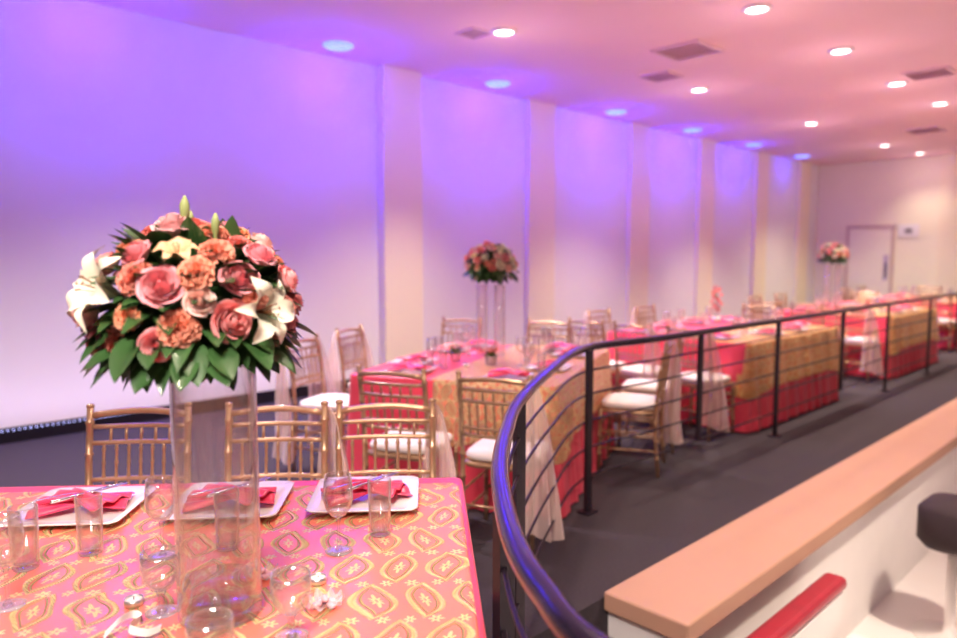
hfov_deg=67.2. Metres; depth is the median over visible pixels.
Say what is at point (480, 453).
cushion
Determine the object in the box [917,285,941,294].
dining chair
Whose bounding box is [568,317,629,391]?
dining chair
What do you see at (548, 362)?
napkin
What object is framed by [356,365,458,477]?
dining chair
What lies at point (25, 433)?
led strip
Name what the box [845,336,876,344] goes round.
cushion
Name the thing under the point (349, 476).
bowl
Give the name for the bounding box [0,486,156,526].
square plate
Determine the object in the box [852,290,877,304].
dining chair
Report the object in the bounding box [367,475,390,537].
tumbler
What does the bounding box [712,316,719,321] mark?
vase
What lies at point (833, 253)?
flower bouquet
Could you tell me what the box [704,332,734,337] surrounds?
napkin
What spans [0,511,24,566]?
bowl
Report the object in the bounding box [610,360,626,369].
cushion
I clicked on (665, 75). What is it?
ceiling vent
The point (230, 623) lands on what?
water goblet
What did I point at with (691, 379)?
cushion
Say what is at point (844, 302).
napkin
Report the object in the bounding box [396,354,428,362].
napkin
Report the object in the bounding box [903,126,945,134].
ceiling vent
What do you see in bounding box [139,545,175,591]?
bowl
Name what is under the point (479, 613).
tablecloth
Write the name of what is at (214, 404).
baseboard
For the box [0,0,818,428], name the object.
wall
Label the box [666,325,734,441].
dining chair
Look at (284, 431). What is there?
sash
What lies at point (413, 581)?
table overlay
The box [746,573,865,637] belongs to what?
upholstered bench
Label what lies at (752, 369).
table runner
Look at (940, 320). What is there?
cushion
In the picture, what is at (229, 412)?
dining chair
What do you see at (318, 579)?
tealight candle
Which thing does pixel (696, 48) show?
ceiling vent
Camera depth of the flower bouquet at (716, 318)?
7.95 m
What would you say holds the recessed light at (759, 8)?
in the ceiling
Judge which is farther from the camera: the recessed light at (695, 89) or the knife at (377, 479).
the recessed light at (695, 89)
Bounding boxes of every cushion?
[299,393,348,410]
[369,430,452,454]
[466,439,547,464]
[601,393,659,410]
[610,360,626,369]
[620,364,671,376]
[622,379,667,392]
[681,371,730,384]
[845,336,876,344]
[938,318,955,323]
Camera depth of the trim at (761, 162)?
14.87 m
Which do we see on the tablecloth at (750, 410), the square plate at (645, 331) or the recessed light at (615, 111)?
the square plate at (645, 331)
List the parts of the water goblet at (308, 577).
stem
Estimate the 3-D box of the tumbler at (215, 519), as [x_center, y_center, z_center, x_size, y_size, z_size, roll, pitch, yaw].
[-0.635,0.506,1.819,0.063,0.150,0.063,-5,7,-44]
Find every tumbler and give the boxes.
[7,502,39,572]
[74,490,103,556]
[213,486,239,551]
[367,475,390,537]
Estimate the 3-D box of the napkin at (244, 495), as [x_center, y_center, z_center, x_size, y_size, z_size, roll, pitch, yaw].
[-0.733,0.514,2.136,0.282,0.048,0.217,0,5,2]
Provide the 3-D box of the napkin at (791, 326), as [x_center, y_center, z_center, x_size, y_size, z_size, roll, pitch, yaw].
[3.104,0.070,7.132,0.217,0.048,0.282,5,7,44]
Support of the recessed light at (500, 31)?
in the ceiling
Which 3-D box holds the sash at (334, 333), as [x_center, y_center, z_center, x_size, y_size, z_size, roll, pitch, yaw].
[-1.150,0.505,5.667,0.136,0.800,0.254,-2,6,-23]
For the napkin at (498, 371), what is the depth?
4.32 m
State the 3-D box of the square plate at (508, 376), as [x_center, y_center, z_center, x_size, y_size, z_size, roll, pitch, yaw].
[0.185,0.346,4.359,0.272,0.018,0.272,2,5,20]
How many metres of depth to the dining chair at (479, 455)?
3.63 m
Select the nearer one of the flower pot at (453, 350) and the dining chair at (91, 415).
the dining chair at (91, 415)
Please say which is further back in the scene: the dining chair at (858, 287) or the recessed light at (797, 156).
the recessed light at (797, 156)
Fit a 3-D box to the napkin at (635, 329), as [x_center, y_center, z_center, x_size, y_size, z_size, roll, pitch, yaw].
[1.639,0.089,6.923,0.217,0.048,0.282,-4,6,-35]
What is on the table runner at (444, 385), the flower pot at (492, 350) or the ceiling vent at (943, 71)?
the flower pot at (492, 350)
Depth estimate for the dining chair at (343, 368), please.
5.85 m
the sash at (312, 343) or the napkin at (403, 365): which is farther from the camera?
the sash at (312, 343)
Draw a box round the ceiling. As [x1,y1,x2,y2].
[84,0,956,165]
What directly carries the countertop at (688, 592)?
on the wall at (874, 553)
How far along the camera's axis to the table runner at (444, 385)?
4.29 m
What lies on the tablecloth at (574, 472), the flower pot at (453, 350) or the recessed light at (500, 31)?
the flower pot at (453, 350)
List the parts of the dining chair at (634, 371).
leg, backrest, seat frame, leg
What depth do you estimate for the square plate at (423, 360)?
4.98 m
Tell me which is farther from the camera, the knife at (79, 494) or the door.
the door
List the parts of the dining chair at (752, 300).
backrest, leg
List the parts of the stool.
seat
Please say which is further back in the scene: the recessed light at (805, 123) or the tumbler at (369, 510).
the recessed light at (805, 123)
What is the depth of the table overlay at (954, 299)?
11.57 m
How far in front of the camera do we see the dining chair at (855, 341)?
8.55 m
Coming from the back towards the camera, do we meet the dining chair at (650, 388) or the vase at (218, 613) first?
the dining chair at (650, 388)
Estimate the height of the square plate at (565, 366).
0.018 m
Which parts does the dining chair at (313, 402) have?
leg, backrest, leg, leg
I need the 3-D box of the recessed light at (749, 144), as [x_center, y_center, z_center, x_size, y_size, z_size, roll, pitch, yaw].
[5.237,-3.312,13.707,0.310,0.030,0.310,-5,7,-44]
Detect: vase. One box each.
[169,370,262,631]
[486,285,487,351]
[494,285,504,349]
[712,316,719,321]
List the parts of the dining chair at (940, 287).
backrest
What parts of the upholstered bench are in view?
backrest, seat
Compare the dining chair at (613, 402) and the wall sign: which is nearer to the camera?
the dining chair at (613, 402)
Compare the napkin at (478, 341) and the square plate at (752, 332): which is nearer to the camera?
the napkin at (478, 341)
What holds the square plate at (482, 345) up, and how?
on the tablecloth at (574, 472)
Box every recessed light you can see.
[323,40,353,51]
[485,80,509,87]
[491,27,516,36]
[606,109,626,114]
[683,128,701,132]
[689,87,708,92]
[742,3,772,14]
[745,143,761,146]
[794,155,809,157]
[803,122,818,125]
[828,47,854,54]
[878,144,891,146]
[886,81,908,86]
[913,152,926,154]
[929,101,950,105]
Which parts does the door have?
push plate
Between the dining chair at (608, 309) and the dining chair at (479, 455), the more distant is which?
the dining chair at (608, 309)
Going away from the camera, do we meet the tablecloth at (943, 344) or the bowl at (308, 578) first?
the bowl at (308, 578)
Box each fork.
[35,482,123,501]
[190,477,267,495]
[330,472,395,489]
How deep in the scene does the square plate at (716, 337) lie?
6.37 m
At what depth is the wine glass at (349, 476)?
1.79 m
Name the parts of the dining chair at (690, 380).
leg, backrest, leg, seat frame, leg, leg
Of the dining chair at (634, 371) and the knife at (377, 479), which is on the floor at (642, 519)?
the dining chair at (634, 371)
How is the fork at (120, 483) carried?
on the napkin at (115, 500)
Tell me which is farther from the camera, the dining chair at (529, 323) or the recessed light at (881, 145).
the recessed light at (881, 145)
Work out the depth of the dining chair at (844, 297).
13.04 m
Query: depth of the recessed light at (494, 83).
8.78 m
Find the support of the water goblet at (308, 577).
on the table overlay at (413, 581)
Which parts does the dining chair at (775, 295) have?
backrest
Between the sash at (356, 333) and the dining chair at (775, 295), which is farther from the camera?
the dining chair at (775, 295)
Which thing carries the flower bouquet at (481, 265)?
on the vase at (487, 285)
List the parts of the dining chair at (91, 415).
leg, leg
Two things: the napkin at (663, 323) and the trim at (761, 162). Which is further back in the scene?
the trim at (761, 162)
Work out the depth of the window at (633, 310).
8.29 m
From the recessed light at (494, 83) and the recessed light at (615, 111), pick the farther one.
the recessed light at (615, 111)
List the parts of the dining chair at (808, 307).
backrest, leg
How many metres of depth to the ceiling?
7.61 m
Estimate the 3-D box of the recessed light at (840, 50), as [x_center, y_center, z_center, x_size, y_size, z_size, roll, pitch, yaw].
[3.728,-2.756,7.406,0.250,0.022,0.250,-5,7,-44]
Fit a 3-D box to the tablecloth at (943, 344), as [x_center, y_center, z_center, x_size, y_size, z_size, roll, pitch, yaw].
[7.789,0.013,12.464,2.074,0.742,1.596,-5,7,-44]
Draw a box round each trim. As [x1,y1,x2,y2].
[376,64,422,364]
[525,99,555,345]
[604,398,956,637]
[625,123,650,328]
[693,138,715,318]
[749,151,769,320]
[793,161,810,307]
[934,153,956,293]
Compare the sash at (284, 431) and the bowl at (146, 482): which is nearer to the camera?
the bowl at (146, 482)
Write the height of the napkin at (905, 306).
0.048 m
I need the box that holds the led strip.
[0,413,154,444]
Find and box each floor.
[0,349,956,637]
[846,549,956,637]
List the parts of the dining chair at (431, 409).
leg, leg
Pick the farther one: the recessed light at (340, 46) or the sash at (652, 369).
the recessed light at (340, 46)
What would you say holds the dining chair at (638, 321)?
on the floor at (642, 519)
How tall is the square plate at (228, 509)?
0.021 m
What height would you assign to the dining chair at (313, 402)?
0.925 m
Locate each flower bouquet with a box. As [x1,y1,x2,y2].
[66,195,317,395]
[461,241,520,284]
[710,285,722,321]
[816,242,849,264]
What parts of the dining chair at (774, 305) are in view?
leg, backrest, leg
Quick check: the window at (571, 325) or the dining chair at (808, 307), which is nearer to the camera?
the window at (571, 325)
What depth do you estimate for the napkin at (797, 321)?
7.53 m
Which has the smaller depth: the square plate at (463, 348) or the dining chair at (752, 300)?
the square plate at (463, 348)
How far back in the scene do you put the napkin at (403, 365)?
4.55 m
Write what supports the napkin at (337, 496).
on the square plate at (378, 503)
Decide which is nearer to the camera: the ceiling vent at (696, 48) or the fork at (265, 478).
the fork at (265, 478)
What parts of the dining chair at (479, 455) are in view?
leg, leg, backrest, seat frame, leg, leg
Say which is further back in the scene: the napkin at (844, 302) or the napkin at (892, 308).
the napkin at (844, 302)
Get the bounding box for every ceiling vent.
[454,27,492,39]
[638,70,683,82]
[650,39,723,61]
[900,65,956,81]
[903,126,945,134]
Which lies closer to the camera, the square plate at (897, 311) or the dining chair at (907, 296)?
the square plate at (897, 311)
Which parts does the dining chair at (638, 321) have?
leg, backrest, leg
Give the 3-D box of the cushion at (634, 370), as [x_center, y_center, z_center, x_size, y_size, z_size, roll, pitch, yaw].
[1.509,0.456,6.442,0.386,0.061,0.396,-5,7,-44]
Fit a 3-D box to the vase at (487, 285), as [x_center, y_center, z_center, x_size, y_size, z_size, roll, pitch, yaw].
[0.025,0.008,5.330,0.084,0.520,0.084,-5,7,-44]
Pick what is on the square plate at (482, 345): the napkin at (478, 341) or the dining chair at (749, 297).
the napkin at (478, 341)
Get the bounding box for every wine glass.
[0,511,26,613]
[144,474,175,561]
[323,472,352,556]
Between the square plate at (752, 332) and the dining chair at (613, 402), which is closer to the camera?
the dining chair at (613, 402)
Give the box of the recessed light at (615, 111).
[606,109,626,114]
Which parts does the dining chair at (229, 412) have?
leg, leg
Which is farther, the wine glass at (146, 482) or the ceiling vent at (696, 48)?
the ceiling vent at (696, 48)
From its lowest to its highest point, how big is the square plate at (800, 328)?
0.018 m
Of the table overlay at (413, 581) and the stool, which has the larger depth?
the stool
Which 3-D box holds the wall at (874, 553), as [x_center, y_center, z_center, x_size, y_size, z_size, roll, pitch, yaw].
[6.129,1.238,8.434,15.240,0.840,0.310,-5,7,-44]
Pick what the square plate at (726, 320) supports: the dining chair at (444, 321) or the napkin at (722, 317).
the napkin at (722, 317)
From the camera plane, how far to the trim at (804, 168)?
16.41 m
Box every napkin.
[25,487,134,519]
[182,482,276,512]
[320,478,412,507]
[387,362,431,370]
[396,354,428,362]
[434,343,464,349]
[466,338,498,344]
[488,367,529,376]
[531,359,554,368]
[544,342,577,348]
[555,347,578,355]
[634,326,663,331]
[654,321,677,326]
[681,317,704,322]
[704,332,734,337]
[719,316,743,320]
[754,328,775,333]
[781,324,804,329]
[782,320,807,324]
[840,301,858,303]
[883,307,903,310]
[884,295,901,297]
[899,305,915,308]
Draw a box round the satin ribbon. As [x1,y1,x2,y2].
[104,610,161,637]
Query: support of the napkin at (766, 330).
on the square plate at (752, 332)
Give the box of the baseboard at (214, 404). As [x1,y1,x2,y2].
[0,379,349,429]
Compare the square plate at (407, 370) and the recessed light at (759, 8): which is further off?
the recessed light at (759, 8)
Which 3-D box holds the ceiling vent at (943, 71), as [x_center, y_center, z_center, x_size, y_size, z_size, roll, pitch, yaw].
[5.230,-2.840,8.341,0.480,0.020,0.480,-5,7,-44]
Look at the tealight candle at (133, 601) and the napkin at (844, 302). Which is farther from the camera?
the napkin at (844, 302)
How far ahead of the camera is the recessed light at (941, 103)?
9.96 m
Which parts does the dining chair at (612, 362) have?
leg, backrest, leg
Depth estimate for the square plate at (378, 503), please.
2.14 m
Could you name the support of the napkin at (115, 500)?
on the square plate at (110, 515)
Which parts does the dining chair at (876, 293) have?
backrest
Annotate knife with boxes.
[50,482,127,503]
[206,477,269,497]
[346,472,397,491]
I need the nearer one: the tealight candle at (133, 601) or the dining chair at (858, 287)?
the tealight candle at (133, 601)
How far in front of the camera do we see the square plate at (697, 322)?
7.86 m
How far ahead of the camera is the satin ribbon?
1.40 m
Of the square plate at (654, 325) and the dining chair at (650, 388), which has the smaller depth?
the dining chair at (650, 388)
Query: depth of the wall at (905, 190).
15.99 m
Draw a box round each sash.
[272,363,293,464]
[327,332,341,432]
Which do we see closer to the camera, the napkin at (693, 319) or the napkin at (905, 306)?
the napkin at (693, 319)
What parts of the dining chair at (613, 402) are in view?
leg, leg, seat frame, leg, leg, backrest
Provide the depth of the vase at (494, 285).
5.32 m
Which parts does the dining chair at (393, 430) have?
leg, backrest, seat frame, leg, leg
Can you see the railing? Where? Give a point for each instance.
(516, 569)
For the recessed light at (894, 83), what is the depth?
8.81 m
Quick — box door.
[844,224,895,304]
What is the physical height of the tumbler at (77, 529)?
0.150 m
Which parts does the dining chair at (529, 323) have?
leg, backrest, leg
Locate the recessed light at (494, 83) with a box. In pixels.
[485,80,509,87]
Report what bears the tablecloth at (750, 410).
on the dining table
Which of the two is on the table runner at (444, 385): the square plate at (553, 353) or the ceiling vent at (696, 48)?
the square plate at (553, 353)
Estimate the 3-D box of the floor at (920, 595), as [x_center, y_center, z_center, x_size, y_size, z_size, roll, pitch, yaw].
[7.461,1.869,6.651,15.900,0.100,4.790,-5,7,-44]
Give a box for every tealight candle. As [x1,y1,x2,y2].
[124,593,143,608]
[310,572,326,586]
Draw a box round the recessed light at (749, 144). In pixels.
[745,143,761,146]
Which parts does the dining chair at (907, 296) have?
backrest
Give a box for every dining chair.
[84,402,192,484]
[224,400,328,481]
[288,334,348,471]
[335,324,367,419]
[335,398,436,477]
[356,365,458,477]
[441,316,481,344]
[455,370,554,552]
[526,318,570,345]
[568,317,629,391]
[587,308,611,342]
[596,340,673,477]
[613,320,671,427]
[617,328,685,452]
[634,304,656,325]
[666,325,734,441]
[741,303,775,320]
[748,294,762,320]
[751,299,782,320]
[774,292,787,309]
[790,301,823,325]
[806,306,842,390]
[835,303,880,382]
[841,287,851,301]
[851,292,879,304]
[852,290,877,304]
[857,285,865,304]
[906,294,936,307]
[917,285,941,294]
[922,292,956,352]
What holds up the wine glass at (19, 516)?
on the table overlay at (413, 581)
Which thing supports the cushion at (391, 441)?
on the dining chair at (393, 430)
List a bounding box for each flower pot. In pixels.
[445,343,461,360]
[479,345,498,363]
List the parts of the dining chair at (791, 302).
leg, backrest, leg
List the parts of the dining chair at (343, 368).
leg, backrest, leg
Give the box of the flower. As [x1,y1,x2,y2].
[306,592,344,611]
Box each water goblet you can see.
[139,545,176,619]
[185,607,233,637]
[270,565,310,637]
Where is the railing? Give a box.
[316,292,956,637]
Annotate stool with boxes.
[911,492,956,637]
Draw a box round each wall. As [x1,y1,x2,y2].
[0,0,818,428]
[608,447,956,637]
[813,155,941,303]
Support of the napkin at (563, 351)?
on the square plate at (553, 353)
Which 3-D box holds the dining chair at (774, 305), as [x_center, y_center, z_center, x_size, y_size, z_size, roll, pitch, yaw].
[3.191,0.289,8.475,0.488,0.925,0.421,-5,7,-44]
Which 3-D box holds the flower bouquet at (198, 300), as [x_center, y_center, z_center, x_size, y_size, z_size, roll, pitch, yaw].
[-0.554,-0.052,1.438,0.448,0.383,0.452,0,5,-1]
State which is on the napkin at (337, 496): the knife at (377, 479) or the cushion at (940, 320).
the knife at (377, 479)
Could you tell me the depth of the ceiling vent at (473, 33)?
6.84 m
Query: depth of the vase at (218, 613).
1.45 m
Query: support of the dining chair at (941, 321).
on the floor at (642, 519)
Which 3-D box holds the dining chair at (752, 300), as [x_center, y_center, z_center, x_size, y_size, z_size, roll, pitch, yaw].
[3.847,0.205,9.421,0.488,0.925,0.421,-5,7,-44]
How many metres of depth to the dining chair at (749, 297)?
10.46 m
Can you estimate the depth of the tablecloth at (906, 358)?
8.97 m
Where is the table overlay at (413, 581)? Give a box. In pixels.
[0,483,478,637]
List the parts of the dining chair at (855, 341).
leg, backrest, seat frame, leg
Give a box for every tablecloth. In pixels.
[0,477,486,637]
[346,343,614,517]
[607,319,838,432]
[774,304,937,378]
[866,295,956,349]
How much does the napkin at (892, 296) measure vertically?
0.048 m
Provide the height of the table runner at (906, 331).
0.460 m
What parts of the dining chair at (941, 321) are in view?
backrest, seat frame, leg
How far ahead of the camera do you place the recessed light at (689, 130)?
12.05 m
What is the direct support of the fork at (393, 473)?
on the napkin at (337, 496)
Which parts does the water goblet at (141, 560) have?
stem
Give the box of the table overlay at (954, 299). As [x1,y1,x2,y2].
[905,296,956,328]
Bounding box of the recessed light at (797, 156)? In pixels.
[794,155,809,157]
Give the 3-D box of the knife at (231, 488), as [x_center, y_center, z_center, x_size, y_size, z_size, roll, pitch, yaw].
[-0.709,0.497,2.140,0.012,0.011,0.224,4,6,36]
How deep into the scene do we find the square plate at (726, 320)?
8.07 m
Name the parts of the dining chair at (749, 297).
leg, backrest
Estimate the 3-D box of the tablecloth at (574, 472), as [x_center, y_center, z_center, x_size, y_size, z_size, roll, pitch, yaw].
[0.109,0.664,5.147,1.496,0.742,1.924,2,5,20]
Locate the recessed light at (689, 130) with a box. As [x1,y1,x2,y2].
[683,128,701,132]
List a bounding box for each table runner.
[432,345,611,464]
[660,321,839,398]
[839,305,938,354]
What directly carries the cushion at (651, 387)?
on the dining chair at (650, 388)
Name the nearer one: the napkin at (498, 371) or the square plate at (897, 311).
the napkin at (498, 371)
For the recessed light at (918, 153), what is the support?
in the ceiling
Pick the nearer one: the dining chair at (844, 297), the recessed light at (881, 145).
the dining chair at (844, 297)
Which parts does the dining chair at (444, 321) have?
leg, backrest, leg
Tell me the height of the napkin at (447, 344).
0.048 m
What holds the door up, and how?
in the wall at (905, 190)
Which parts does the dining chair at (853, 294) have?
backrest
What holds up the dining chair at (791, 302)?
on the floor at (642, 519)
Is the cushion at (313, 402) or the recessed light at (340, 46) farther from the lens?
the recessed light at (340, 46)
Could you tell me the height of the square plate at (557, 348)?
0.018 m
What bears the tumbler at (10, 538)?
on the table overlay at (413, 581)
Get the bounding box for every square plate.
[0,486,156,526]
[159,481,294,519]
[305,476,418,512]
[383,367,436,373]
[389,358,437,364]
[429,347,471,351]
[463,343,502,347]
[482,372,535,380]
[524,362,572,370]
[542,347,565,350]
[550,351,584,356]
[630,330,665,332]
[653,324,682,327]
[677,320,708,323]
[697,336,737,339]
[719,319,745,321]
[747,331,785,335]
[773,327,809,330]
[880,310,905,312]
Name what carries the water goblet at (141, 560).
on the table overlay at (413, 581)
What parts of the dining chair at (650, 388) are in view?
leg, leg, seat frame, leg, leg, backrest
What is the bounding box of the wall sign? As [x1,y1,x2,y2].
[898,224,918,236]
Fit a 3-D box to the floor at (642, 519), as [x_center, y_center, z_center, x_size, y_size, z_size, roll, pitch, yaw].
[4.140,1.367,7.213,19.800,1.000,9.100,-5,7,-44]
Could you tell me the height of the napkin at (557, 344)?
0.048 m
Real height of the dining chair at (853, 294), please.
0.925 m
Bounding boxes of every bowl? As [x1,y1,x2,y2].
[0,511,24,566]
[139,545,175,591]
[144,474,175,521]
[270,565,310,615]
[323,472,352,517]
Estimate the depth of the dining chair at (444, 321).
6.76 m

